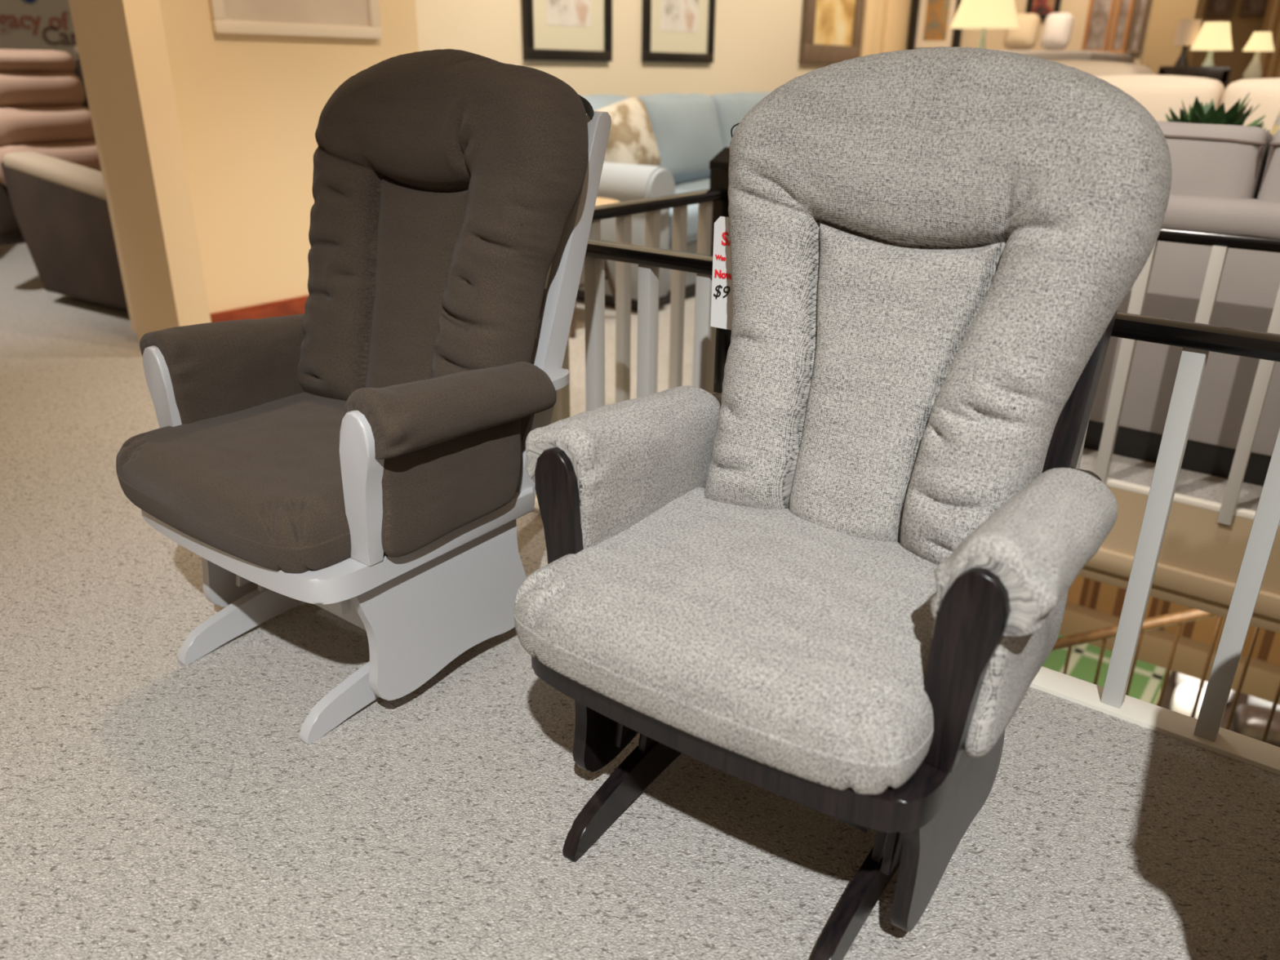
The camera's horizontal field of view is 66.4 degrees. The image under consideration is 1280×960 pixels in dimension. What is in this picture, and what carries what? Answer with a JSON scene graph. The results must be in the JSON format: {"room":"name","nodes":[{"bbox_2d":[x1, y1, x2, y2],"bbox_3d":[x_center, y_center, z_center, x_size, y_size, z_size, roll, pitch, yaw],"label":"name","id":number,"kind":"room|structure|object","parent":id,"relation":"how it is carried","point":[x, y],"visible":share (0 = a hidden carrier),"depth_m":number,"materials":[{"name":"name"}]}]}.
{"room":"store","nodes":[
{"label":"store","id":0,"kind":"room"},
{"bbox_2d":[68,0,137,332],"bbox_3d":[-2.154,-2.080,3.743,0.208,3.100,0.060,17,28,34],"label":"wall partition","id":1,"kind":"structure","parent":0,"point":[70,2],"depth_m":4.09,"materials":[{"name":"beige paint"}]},
{"bbox_2d":[73,0,211,342],"bbox_3d":[-1.949,-1.998,3.554,0.367,3.100,0.137,17,28,34],"label":"pillar","id":2,"kind":"structure","parent":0,"point":[124,44],"depth_m":3.78,"materials":[{"name":"beige paint"}]},
{"bbox_2d":[159,0,418,313],"bbox_3d":[-1.542,-2.249,4.163,0.074,3.100,1.420,17,28,34],"label":"wall","id":3,"kind":"structure","parent":0,"point":[250,107],"depth_m":4.28,"materials":[{"name":"beige paint"}]},
{"bbox_2d":[209,294,309,322],"bbox_3d":[-1.520,-0.856,4.721,0.018,0.100,1.412,17,28,34],"label":"baseboard","id":4,"kind":"structure","parent":3,"relation":"attached to","point":[296,305],"depth_m":4.47,"materials":[{"name":"red wood"}]},
{"bbox_2d":[208,0,382,39],"bbox_3d":[-1.473,-2.283,4.153,0.030,0.728,0.840,17,28,34],"label":"framed picture","id":5,"kind":"object","parent":3,"relation":"attached to","point":[350,19],"visible":1,"depth_m":4.25,"materials":[{"name":"beige"}]},
{"bbox_2d":[222,0,370,26],"bbox_3d":[-1.479,-2.285,4.157,0.012,0.628,0.740,17,28,34],"label":"print","id":6,"kind":"object","parent":5,"relation":"attached to","point":[249,13],"depth_m":4.25},
{"bbox_2d":[415,0,834,97],"bbox_3d":[0.620,-3.434,7.046,0.100,3.100,6.200,17,28,34],"label":"wall","id":7,"kind":"structure","parent":0,"point":[757,42],"depth_m":6.38,"materials":[{"name":"beige paint"}]},
{"bbox_2d":[521,0,612,62],"bbox_3d":[-0.412,-2.989,5.639,0.035,1.055,0.770,17,28,34],"label":"framed picture","id":8,"kind":"object","parent":7,"relation":"attached to","point":[561,30],"visible":1,"depth_m":5.77,"materials":[{"name":"black"}]},
{"bbox_2d":[546,0,590,26],"bbox_3d":[-0.418,-2.991,5.644,0.014,0.675,0.390,17,28,34],"label":"print","id":9,"kind":"object","parent":8,"relation":"attached to","point":[559,13],"depth_m":5.74},
{"bbox_2d":[641,0,715,62],"bbox_3d":[0.273,-3.332,6.470,0.035,1.050,0.810,17,28,34],"label":"framed picture","id":10,"kind":"object","parent":7,"relation":"attached to","point":[681,31],"visible":1,"depth_m":6.59,"materials":[{"name":"black"}]},
{"bbox_2d":[660,0,698,32],"bbox_3d":[0.266,-3.334,6.475,0.014,0.670,0.430,17,28,34],"label":"print","id":11,"kind":"object","parent":10,"relation":"attached to","point":[676,15],"depth_m":6.56},
{"bbox_2d":[799,0,865,62],"bbox_3d":[1.621,-4.054,8.073,0.050,1.130,1.020,17,28,34],"label":"framed picture","id":12,"kind":"object","parent":7,"relation":"attached to","point":[831,30],"visible":0.91,"depth_m":8.16,"materials":[{"name":"brown wood"}]},
{"bbox_2d":[813,0,855,45],"bbox_3d":[1.611,-4.058,8.081,0.020,0.850,0.740,17,28,34],"label":"print","id":13,"kind":"object","parent":12,"relation":"attached to","point":[834,20],"depth_m":8.19},
{"bbox_2d":[860,0,911,56],"bbox_3d":[2.240,-4.191,8.893,0.060,3.100,0.900,17,28,34],"label":"trim","id":14,"kind":"structure","parent":7,"relation":"attached to","point":[886,23],"depth_m":8.88,"materials":[{"name":"beige"}]},
{"bbox_2d":[0,243,1279,959],"bbox_3d":[1.423,-0.874,5.263,22.000,0.220,18.000,17,28,34],"label":"floor","id":15,"kind":"structure","parent":0,"point":[154,806],"depth_m":1.59,"materials":[{"name":"carpet"}]},
{"bbox_2d":[0,48,128,309],"bbox_3d":[-2.632,-1.565,4.969,1.555,1.130,0.974,15,27,30],"label":"recliner","id":16,"kind":"object","parent":15,"relation":"on","point":[53,199],"visible":0.55,"depth_m":4.75,"materials":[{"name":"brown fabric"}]},
{"bbox_2d":[0,48,75,72],"bbox_3d":[-3.152,-2.112,4.952,0.320,0.120,0.500,15,27,30],"label":"pillow","id":17,"kind":"object","parent":16,"relation":"on","point":[11,60],"depth_m":4.90,"materials":[{"name":"fabric"}]},
{"bbox_2d":[0,71,84,107],"bbox_3d":[-3.120,-1.984,4.982,0.320,0.200,0.520,15,27,30],"label":"pillow","id":18,"kind":"object","parent":16,"relation":"on","point":[18,89],"depth_m":4.91,"materials":[{"name":"fabric"}]},
{"bbox_2d":[0,105,95,146],"bbox_3d":[-3.072,-1.814,5.018,0.320,0.200,0.540,15,27,30],"label":"pillow","id":19,"kind":"object","parent":16,"relation":"on","point":[20,125],"depth_m":4.92,"materials":[{"name":"fabric"}]},
{"bbox_2d":[0,140,101,186],"bbox_3d":[-3.024,-1.635,5.057,0.320,0.220,0.560,15,27,30],"label":"pillow","id":20,"kind":"object","parent":16,"relation":"on","point":[82,153],"depth_m":4.96,"materials":[{"name":"fabric"}]},
{"bbox_2d":[73,45,86,93],"bbox_3d":[-2.952,-2.163,6.322,1.203,1.175,0.950,17,28,34],"label":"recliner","id":21,"kind":"object","parent":15,"relation":"on","point":[77,63],"visible":0.02,"depth_m":6.15,"materials":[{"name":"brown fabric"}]},
{"bbox_2d":[115,48,611,744],"bbox_3d":[-0.526,-0.218,1.894,0.755,1.138,0.796,17,28,34],"label":"glider rocker","id":22,"kind":"object","parent":15,"relation":"on","point":[359,456],"visible":1,"depth_m":1.79,"materials":[{"name":"brown fabric"}]},
{"bbox_2d":[139,313,305,424],"bbox_3d":[-0.804,-0.209,2.063,0.129,0.292,0.414,17,28,34],"label":"cushion","id":23,"kind":"object","parent":22,"relation":"on","point":[197,374],"depth_m":1.93,"materials":[{"name":"brown fabric"}]},
{"bbox_2d":[115,391,351,573],"bbox_3d":[-0.642,-0.031,1.863,0.595,0.126,0.496,17,28,34],"label":"seat cushion","id":24,"kind":"object","parent":22,"relation":"on","point":[255,480],"depth_m":1.69,"materials":[{"name":"brown fabric"}]},
{"bbox_2d":[297,48,588,400],"bbox_3d":[-0.429,-0.465,1.940,0.699,0.717,0.319,17,28,34],"label":"cushion","id":25,"kind":"object","parent":22,"relation":"on","point":[448,184],"depth_m":1.86,"materials":[{"name":"brown fabric"}]},
{"bbox_2d":[340,361,556,553],"bbox_3d":[-0.309,-0.061,1.717,0.137,0.299,0.414,17,28,34],"label":"armrest","id":26,"kind":"object","parent":22,"relation":"on","point":[424,462],"depth_m":1.63,"materials":[{"name":"brown fabric"}]},
{"bbox_2d":[569,197,620,337],"bbox_3d":[-0.312,-1.000,4.518,0.485,0.560,0.472,17,28,34],"label":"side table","id":27,"kind":"object","parent":15,"relation":"on","point":[599,201],"visible":0.15,"depth_m":4.44,"materials":[{"name":"brown wood"}]},
{"bbox_2d":[576,92,771,311],"bbox_3d":[0.559,-1.834,5.973,1.070,0.979,3.130,17,28,34],"label":"sofa","id":28,"kind":"object","parent":15,"relation":"on","point":[690,131],"visible":0.28,"depth_m":5.49,"materials":[{"name":"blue fabric"}]},
{"bbox_2d":[581,94,631,114],"bbox_3d":[-0.211,-1.801,5.288,0.349,0.523,0.620,17,28,34],"label":"cushion","id":29,"kind":"object","parent":28,"relation":"on","point":[597,101],"depth_m":5.15,"materials":[{"name":"blue fabric"}]},
{"bbox_2d":[595,97,660,166],"bbox_3d":[-0.088,-1.761,5.122,0.456,0.451,0.255,-20,30,-40],"label":"throw pillow","id":30,"kind":"object","parent":28,"relation":"on","point":[631,140],"visible":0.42,"depth_m":5.02,"materials":[{"name":"beige fabric"}]},
{"bbox_2d":[635,93,724,184],"bbox_3d":[0.207,-2.009,5.798,0.353,0.529,0.760,17,28,34],"label":"cushion","id":31,"kind":"object","parent":28,"relation":"on","point":[688,129],"depth_m":5.66,"materials":[{"name":"blue fabric"}]},
{"bbox_2d":[668,188,698,244],"bbox_3d":[0.060,-1.446,5.293,0.880,0.220,0.792,17,28,34],"label":"seat cushion","id":32,"kind":"object","parent":28,"relation":"on","point":[692,210],"depth_m":4.87,"materials":[{"name":"blue fabric"}]},
{"bbox_2d":[675,178,710,190],"bbox_3d":[0.566,-1.698,5.908,0.880,0.220,0.862,17,28,34],"label":"seat cushion","id":33,"kind":"object","parent":28,"relation":"on","point":[686,184],"depth_m":5.70,"materials":[{"name":"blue fabric"}]},
{"bbox_2d":[708,92,771,147],"bbox_3d":[0.787,-2.297,6.505,0.349,0.528,1.163,17,28,34],"label":"cushion","id":34,"kind":"object","parent":28,"relation":"on","point":[731,108],"depth_m":6.06,"materials":[{"name":"blue fabric"}]},
{"bbox_2d":[709,146,731,393],"bbox_3d":[0.294,-0.726,3.474,0.092,0.867,0.092,17,28,34],"label":"newel post","id":35,"kind":"object","parent":15,"relation":"on","point":[719,164],"visible":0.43,"depth_m":3.36,"materials":[{"name":"black wood"}]},
{"bbox_2d":[513,46,1171,959],"bbox_3d":[0.278,-0.016,1.431,0.754,1.142,0.799,16,27,32],"label":"glider rocker","id":36,"kind":"object","parent":15,"relation":"on","point":[833,580],"visible":1,"depth_m":1.34,"materials":[{"name":"grey fabric"}]},
{"bbox_2d":[525,385,720,549],"bbox_3d":[-0.004,-0.001,1.592,0.127,0.292,0.414,16,27,32],"label":"armrest","id":37,"kind":"object","parent":36,"relation":"on","point":[629,464],"depth_m":1.47,"materials":[{"name":"grey fabric"}]},
{"bbox_2d":[710,216,732,329],"bbox_3d":[0.213,-0.388,1.698,0.134,0.243,0.121,16,27,32],"label":"price tag","id":38,"kind":"object","parent":36,"relation":"attached to","point":[722,293],"visible":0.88,"depth_m":1.69,"materials":[{"name":"white paper"}]},
{"bbox_2d":[513,487,937,795],"bbox_3d":[0.174,0.178,1.390,0.595,0.126,0.496,16,27,32],"label":"seat cushion","id":39,"kind":"object","parent":36,"relation":"on","point":[782,637],"depth_m":1.25,"materials":[{"name":"grey fabric"}]},
{"bbox_2d":[704,46,1171,565],"bbox_3d":[0.380,-0.254,1.474,0.658,0.735,0.323,16,27,32],"label":"cushion","id":40,"kind":"object","parent":36,"relation":"on","point":[936,252],"depth_m":1.40,"materials":[{"name":"grey fabric"}]},
{"bbox_2d":[930,467,1117,637],"bbox_3d":[0.501,0.140,1.258,0.134,0.302,0.414,16,27,32],"label":"cushion","id":41,"kind":"object","parent":36,"relation":"on","point":[1042,531],"depth_m":1.11,"materials":[{"name":"grey fabric"}]},
{"bbox_2d":[533,477,1279,775],"bbox_3d":[4.237,1.262,0.236,10.905,0.222,1.213,17,28,34],"label":"trim","id":42,"kind":"structure","parent":15,"relation":"attached to","point":[1242,748],"depth_m":1.83,"materials":[{"name":"beige paint"}]},
{"bbox_2d":[557,187,726,420],"bbox_3d":[-0.065,-0.491,3.062,0.062,0.729,1.093,17,28,34],"label":"stair railing","id":43,"kind":"object","parent":42,"relation":"on","point":[623,211],"visible":0.38,"depth_m":3.11,"materials":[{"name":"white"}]},
{"bbox_2d":[537,238,1279,742],"bbox_3d":[1.510,0.272,1.294,4.900,0.729,0.062,17,28,34],"label":"stair railing","id":44,"kind":"object","parent":42,"relation":"on","point":[1197,340],"visible":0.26,"depth_m":1.72,"materials":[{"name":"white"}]},
{"bbox_2d":[1039,226,1279,525],"bbox_3d":[2.247,-0.054,2.140,4.825,0.767,0.066,17,28,34],"label":"stair railing","id":45,"kind":"object","parent":42,"relation":"on","point":[1220,242],"visible":0.12,"depth_m":2.58,"materials":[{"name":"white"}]},
{"bbox_2d":[1001,50,1134,63],"bbox_3d":[3.194,-2.958,8.350,1.480,1.270,1.450,17,28,34],"label":"bed","id":46,"kind":"object","parent":15,"relation":"on","point":[1046,55],"visible":0.11,"depth_m":7.38,"materials":[{"name":"beige fabric"}]},
{"bbox_2d":[1003,13,1039,49],"bbox_3d":[3.213,-3.773,8.237,0.261,0.279,0.223,21,30,39],"label":"bed pillow","id":47,"kind":"object","parent":46,"relation":"on","point":[1023,37],"visible":0.84,"depth_m":8.15,"materials":[{"name":"beige fabric"}]},
{"bbox_2d":[1040,12,1073,49],"bbox_3d":[3.444,-3.702,8.076,0.222,0.279,0.223,21,30,40],"label":"bed pillow","id":48,"kind":"object","parent":46,"relation":"on","point":[1058,27],"visible":1,"depth_m":8.01,"materials":[{"name":"white fabric"}]},
{"bbox_2d":[1051,608,1279,742],"bbox_3d":[1.686,0.894,3.530,1.822,2.122,0.040,17,28,34],"label":"stair handrail","id":49,"kind":"object","parent":15,"relation":"attached to","point":[1178,618],"visible":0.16,"depth_m":3.29,"materials":[{"name":"brown wood"}]},
{"bbox_2d":[1141,0,1204,75],"bbox_3d":[4.410,-3.810,8.053,0.330,3.100,0.300,17,28,34],"label":"pillar","id":50,"kind":"structure","parent":15,"relation":"on","point":[1159,50],"depth_m":8.01,"materials":[{"name":"beige paint"}]},
{"bbox_2d":[1077,485,1279,633],"bbox_3d":[4.626,1.145,0.678,10.835,0.305,0.080,17,28,34],"label":"floor edge","id":51,"kind":"structure","parent":15,"relation":"attached to","point":[1201,557],"depth_m":2.78,"materials":[{"name":"beige"}]},
{"bbox_2d":[1083,120,1279,486],"bbox_3d":[1.648,-0.722,3.353,2.590,0.985,0.990,17,28,34],"label":"sofa","id":52,"kind":"object","parent":15,"relation":"on","point":[1225,178],"visible":0.16,"depth_m":2.81,"materials":[{"name":"grey fabric"}]},
{"bbox_2d":[1156,120,1273,199],"bbox_3d":[1.471,-0.871,3.050,0.771,0.479,0.306,17,28,34],"label":"cushion","id":53,"kind":"object","parent":52,"relation":"on","point":[1209,161],"depth_m":2.77,"materials":[{"name":"grey fabric"}]},
{"bbox_2d":[1257,129,1279,201],"bbox_3d":[2.085,-0.684,2.623,0.762,0.478,0.308,17,28,34],"label":"cushion","id":54,"kind":"object","parent":52,"relation":"on","point":[1268,154],"depth_m":2.71,"materials":[{"name":"grey fabric"}]},
{"bbox_2d":[1095,74,1279,133],"bbox_3d":[2.824,-1.259,4.400,3.740,1.030,0.940,17,28,34],"label":"sofa","id":55,"kind":"object","parent":15,"relation":"on","point":[1157,94],"visible":0.18,"depth_m":4.46,"materials":[{"name":"beige fabric"}]},
{"bbox_2d":[1095,74,1224,121],"bbox_3d":[2.400,-1.641,4.769,0.678,0.620,0.340,17,28,34],"label":"cushion","id":56,"kind":"object","parent":55,"relation":"on","point":[1157,94],"depth_m":4.52,"materials":[{"name":"beige fabric"}]},
{"bbox_2d":[1220,77,1279,133],"bbox_3d":[3.088,-1.431,4.289,1.028,0.620,0.340,17,28,34],"label":"cushion","id":57,"kind":"object","parent":55,"relation":"on","point":[1264,92],"depth_m":4.32,"materials":[{"name":"beige fabric"}]},
{"bbox_2d":[1270,111,1279,135],"bbox_3d":[2.773,-1.275,3.960,0.493,0.496,0.307,13,26,26],"label":"throw pillow","id":58,"kind":"object","parent":55,"relation":"on","point":[1276,127],"visible":0.04,"depth_m":3.98,"materials":[{"name":"beige fabric"}]},
{"bbox_2d":[1157,66,1231,89],"bbox_3d":[3.519,-2.065,6.377,0.400,1.160,0.400,17,28,34],"label":"dining chair","id":59,"kind":"object","parent":15,"relation":"on","point":[1221,73],"visible":0.26,"depth_m":5.99,"materials":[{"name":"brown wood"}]},
{"bbox_2d":[1259,0,1279,78],"bbox_3d":[5.876,-4.041,8.730,0.800,3.035,0.112,17,28,34],"label":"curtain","id":60,"kind":"object","parent":15,"relation":"on","point":[1269,60],"visible":0.16,"depth_m":8.87,"materials":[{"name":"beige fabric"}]},
{"bbox_3d":[2.573,-1.840,6.093,0.760,0.945,0.520,17,28,34],"label":"bench","id":61,"kind":"object","parent":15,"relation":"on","visible":0},
{"bbox_2d":[1051,59,1155,75],"bbox_3d":[2.580,-2.387,5.863,0.840,0.240,0.600,17,28,34],"label":"bench cushion","id":62,"kind":"object","parent":61,"relation":"on","point":[1095,68],"visible":0.19,"depth_m":5.54,"materials":[{"name":"beige fabric"}]},
{"bbox_3d":[2.173,-0.677,3.938,0.900,0.460,0.440,17,28,34],"label":"coffee table","id":63,"kind":"object","parent":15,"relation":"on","visible":0},
{"bbox_2d":[1164,92,1270,132],"bbox_3d":[2.137,-1.152,3.706,0.567,0.596,0.518,6,23,13],"label":"potted plant","id":64,"kind":"object","parent":63,"relation":"on","point":[1198,113],"visible":0.07,"depth_m":3.58,"materials":[{"name":"green plant"}]},
{"bbox_3d":[3.833,-2.150,6.899,1.400,0.920,0.500,17,28,34],"label":"console table","id":65,"kind":"object","parent":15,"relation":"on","visible":0},
{"bbox_2d":[1173,19,1202,66],"bbox_3d":[3.736,-2.877,6.748,0.156,0.535,0.156,17,28,34],"label":"table lamp","id":66,"kind":"object","parent":65,"relation":"on","point":[1188,30],"visible":0.52,"depth_m":6.63,"materials":[{"name":"beige fabric"}]},
{"bbox_2d":[1190,22,1232,66],"bbox_3d":[3.819,-2.794,6.579,0.250,0.515,0.250,17,28,34],"label":"table lamp","id":67,"kind":"object","parent":65,"relation":"on","point":[1212,36],"visible":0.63,"depth_m":6.45,"materials":[{"name":"beige fabric"}]},
{"bbox_2d":[1242,31,1274,79],"bbox_3d":[4.064,-2.716,6.477,0.180,0.455,0.180,17,28,34],"label":"table lamp","id":68,"kind":"object","parent":65,"relation":"on","point":[1259,42],"visible":0.63,"depth_m":6.39,"materials":[{"name":"beige fabric"}]},
{"bbox_3d":[2.261,-2.040,6.811,0.550,0.750,0.500,17,28,34],"label":"end table","id":69,"kind":"object","parent":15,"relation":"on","visible":0},
{"bbox_2d":[950,0,1018,48],"bbox_3d":[2.259,-2.809,6.497,0.430,0.910,0.430,17,28,34],"label":"table lamp","id":70,"kind":"object","parent":69,"relation":"on","point":[983,15],"visible":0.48,"depth_m":6.26,"materials":[{"name":"beige fabric"}]},
{"bbox_2d":[906,0,1153,64],"bbox_3d":[3.365,-4.086,8.677,2.140,3.100,0.080,17,28,34],"label":"wall","id":71,"kind":"structure","parent":0,"point":[1078,9],"depth_m":8.49,"materials":[{"name":"beige paint"}]},
{"bbox_2d":[906,0,962,49],"bbox_3d":[2.744,-4.589,8.900,0.500,1.360,0.040,17,28,34],"label":"framed picture","id":72,"kind":"object","parent":71,"relation":"attached to","point":[931,23],"visible":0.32,"depth_m":9.07,"materials":[{"name":"black"}]},
{"bbox_2d":[922,0,950,40],"bbox_3d":[2.750,-4.592,8.908,0.220,1.080,0.016,17,28,34],"label":"print","id":73,"kind":"object","parent":72,"relation":"attached to","point":[935,13],"depth_m":9.04},
{"bbox_2d":[1025,0,1061,19],"bbox_3d":[3.500,-4.404,8.354,0.280,0.860,0.040,17,28,34],"label":"framed picture","id":74,"kind":"object","parent":71,"relation":"attached to","point":[1042,8],"visible":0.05,"depth_m":8.48,"materials":[{"name":"black"}]},
{"bbox_2d":[1031,0,1054,13],"bbox_3d":[3.506,-4.407,8.361,0.190,0.770,0.016,17,28,34],"label":"print","id":75,"kind":"object","parent":74,"relation":"attached to","point":[1038,6],"depth_m":8.48},
{"bbox_2d":[1081,0,1116,52],"bbox_3d":[3.883,-4.208,8.119,0.205,1.230,0.040,17,28,34],"label":"framed picture","id":76,"kind":"object","parent":71,"relation":"attached to","point":[1100,13],"visible":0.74,"depth_m":8.27,"materials":[{"name":"orange wood"}]},
{"bbox_2d":[1108,0,1135,53],"bbox_3d":[4.028,-4.164,8.018,0.130,1.230,0.040,17,28,34],"label":"framed picture","id":77,"kind":"object","parent":71,"relation":"attached to","point":[1124,9],"visible":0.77,"depth_m":8.17,"materials":[{"name":"orange wood"}]},
{"bbox_2d":[1112,0,1130,49],"bbox_3d":[4.034,-4.167,8.025,0.070,1.170,0.016,17,28,34],"label":"print","id":78,"kind":"object","parent":77,"relation":"attached to","point":[1122,22],"depth_m":8.16},
{"bbox_2d":[1125,0,1151,53],"bbox_3d":[4.132,-4.132,7.946,0.110,1.230,0.040,17,28,34],"label":"framed picture","id":79,"kind":"object","parent":71,"relation":"attached to","point":[1141,8],"visible":1,"depth_m":8.10,"materials":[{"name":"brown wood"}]},
{"bbox_2d":[1130,0,1146,49],"bbox_3d":[4.138,-4.135,7.953,0.050,1.170,0.016,17,28,34],"label":"print","id":80,"kind":"object","parent":79,"relation":"attached to","point":[1138,25],"depth_m":8.09},
{"bbox_2d":[1153,670,1171,704],"bbox_3d":[1.392,1.606,6.305,22.000,0.100,18.000,17,28,34],"label":"floor","id":81,"kind":"structure","parent":0,"point":[1158,695],"depth_m":6.58,"materials":[{"name":"beige carpet"}]},
{"bbox_2d":[1042,634,1166,704],"bbox_3d":[3.113,1.104,7.400,1.660,0.016,2.800,17,28,34],"label":"area rug","id":82,"kind":"object","parent":81,"relation":"on","point":[1148,678],"visible":0.04,"depth_m":6.86,"materials":[{"name":"green carpet"}]},
{"bbox_2d":[1155,670,1248,732],"bbox_3d":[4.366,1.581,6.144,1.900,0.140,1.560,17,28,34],"label":"display table","id":83,"kind":"object","parent":81,"relation":"on","point":[1171,686],"visible":0.03,"depth_m":6.32,"materials":[{"name":"brown wood"}]},
{"bbox_2d":[1169,683,1206,719],"bbox_3d":[3.460,1.398,6.080,0.274,0.220,0.219,15,27,31],"label":"linens","id":84,"kind":"object","parent":83,"relation":"on","point":[1183,700],"visible":0.38,"depth_m":6.03,"materials":[{"name":"white fabric"}]},
{"bbox_2d":[1175,672,1235,702],"bbox_3d":[3.678,1.290,6.346,0.331,0.220,0.265,18,28,35],"label":"linens","id":85,"kind":"object","parent":83,"relation":"on","point":[1180,678],"visible":0.16,"depth_m":6.29,"materials":[{"name":"white fabric"}]},
{"bbox_2d":[1232,704,1279,746],"bbox_3d":[3.747,1.486,5.881,0.296,0.220,0.236,9,24,19],"label":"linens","id":86,"kind":"object","parent":83,"relation":"on","point":[1249,720],"visible":0.72,"depth_m":5.81,"materials":[{"name":"brown fabric"}]},
{"bbox_2d":[1247,694,1279,710],"bbox_3d":[3.965,1.377,6.146,0.185,0.220,0.231,-18,29,-38],"label":"linens","id":87,"kind":"object","parent":83,"relation":"on","point":[1251,700],"visible":0.22,"depth_m":6.12,"materials":[{"name":"white fabric"}]},
{"bbox_2d":[1066,575,1279,665],"bbox_3d":[5.404,1.198,1.819,10.835,0.840,0.100,17,28,34],"label":"wall","id":88,"kind":"structure","parent":0,"point":[1095,595],"depth_m":4.11,"materials":[{"name":"wood"}]},
{"bbox_2d":[1058,601,1279,705],"bbox_3d":[5.387,1.651,1.992,10.835,0.130,0.220,17,28,34],"label":"trim","id":89,"kind":"structure","parent":88,"relation":"attached to","point":[1262,677],"depth_m":4.07,"materials":[{"name":"beige wood"}]},
{"bbox_2d":[1191,0,1265,85],"bbox_3d":[8.809,-3.294,6.955,13.300,3.100,0.100,17,28,34],"label":"wall","id":90,"kind":"structure","parent":0,"point":[1242,28],"depth_m":9.20,"materials":[{"name":"beige paint"}]},
{"bbox_2d":[1204,0,1235,17],"bbox_3d":[5.443,-4.807,9.008,0.230,0.980,0.040,17,28,34],"label":"framed picture","id":91,"kind":"object","parent":90,"relation":"attached to","point":[1215,8],"visible":1,"depth_m":9.17,"materials":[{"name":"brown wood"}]},
{"bbox_2d":[1212,0,1229,10],"bbox_3d":[5.449,-4.810,9.015,0.130,0.880,0.016,17,28,34],"label":"print","id":92,"kind":"object","parent":91,"relation":"attached to","point":[1217,5],"depth_m":9.16},
{"bbox_2d":[1239,0,1268,16],"bbox_3d":[5.678,-4.735,8.845,0.240,0.980,0.040,17,28,34],"label":"framed picture","id":93,"kind":"object","parent":90,"relation":"attached to","point":[1249,7],"visible":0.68,"depth_m":9.01,"materials":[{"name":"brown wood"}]},
{"bbox_2d":[1247,0,1266,9],"bbox_3d":[5.684,-4.738,8.852,0.140,0.880,0.016,17,28,34],"label":"print","id":94,"kind":"object","parent":93,"relation":"attached to","point":[1251,4],"depth_m":9.00},
{"bbox_3d":[-5.474,-3.786,7.704,0.100,3.100,11.000,17,28,34],"label":"wall","id":95,"kind":"structure","parent":0,"visible":0},
{"bbox_2d":[0,0,79,61],"bbox_3d":[-5.058,-4.067,8.061,0.030,1.450,3.000,17,28,34],"label":"wall sign","id":96,"kind":"object","parent":95,"relation":"attached to","point":[24,24],"visible":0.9,"depth_m":8.18,"materials":[{"name":"grey paint"}]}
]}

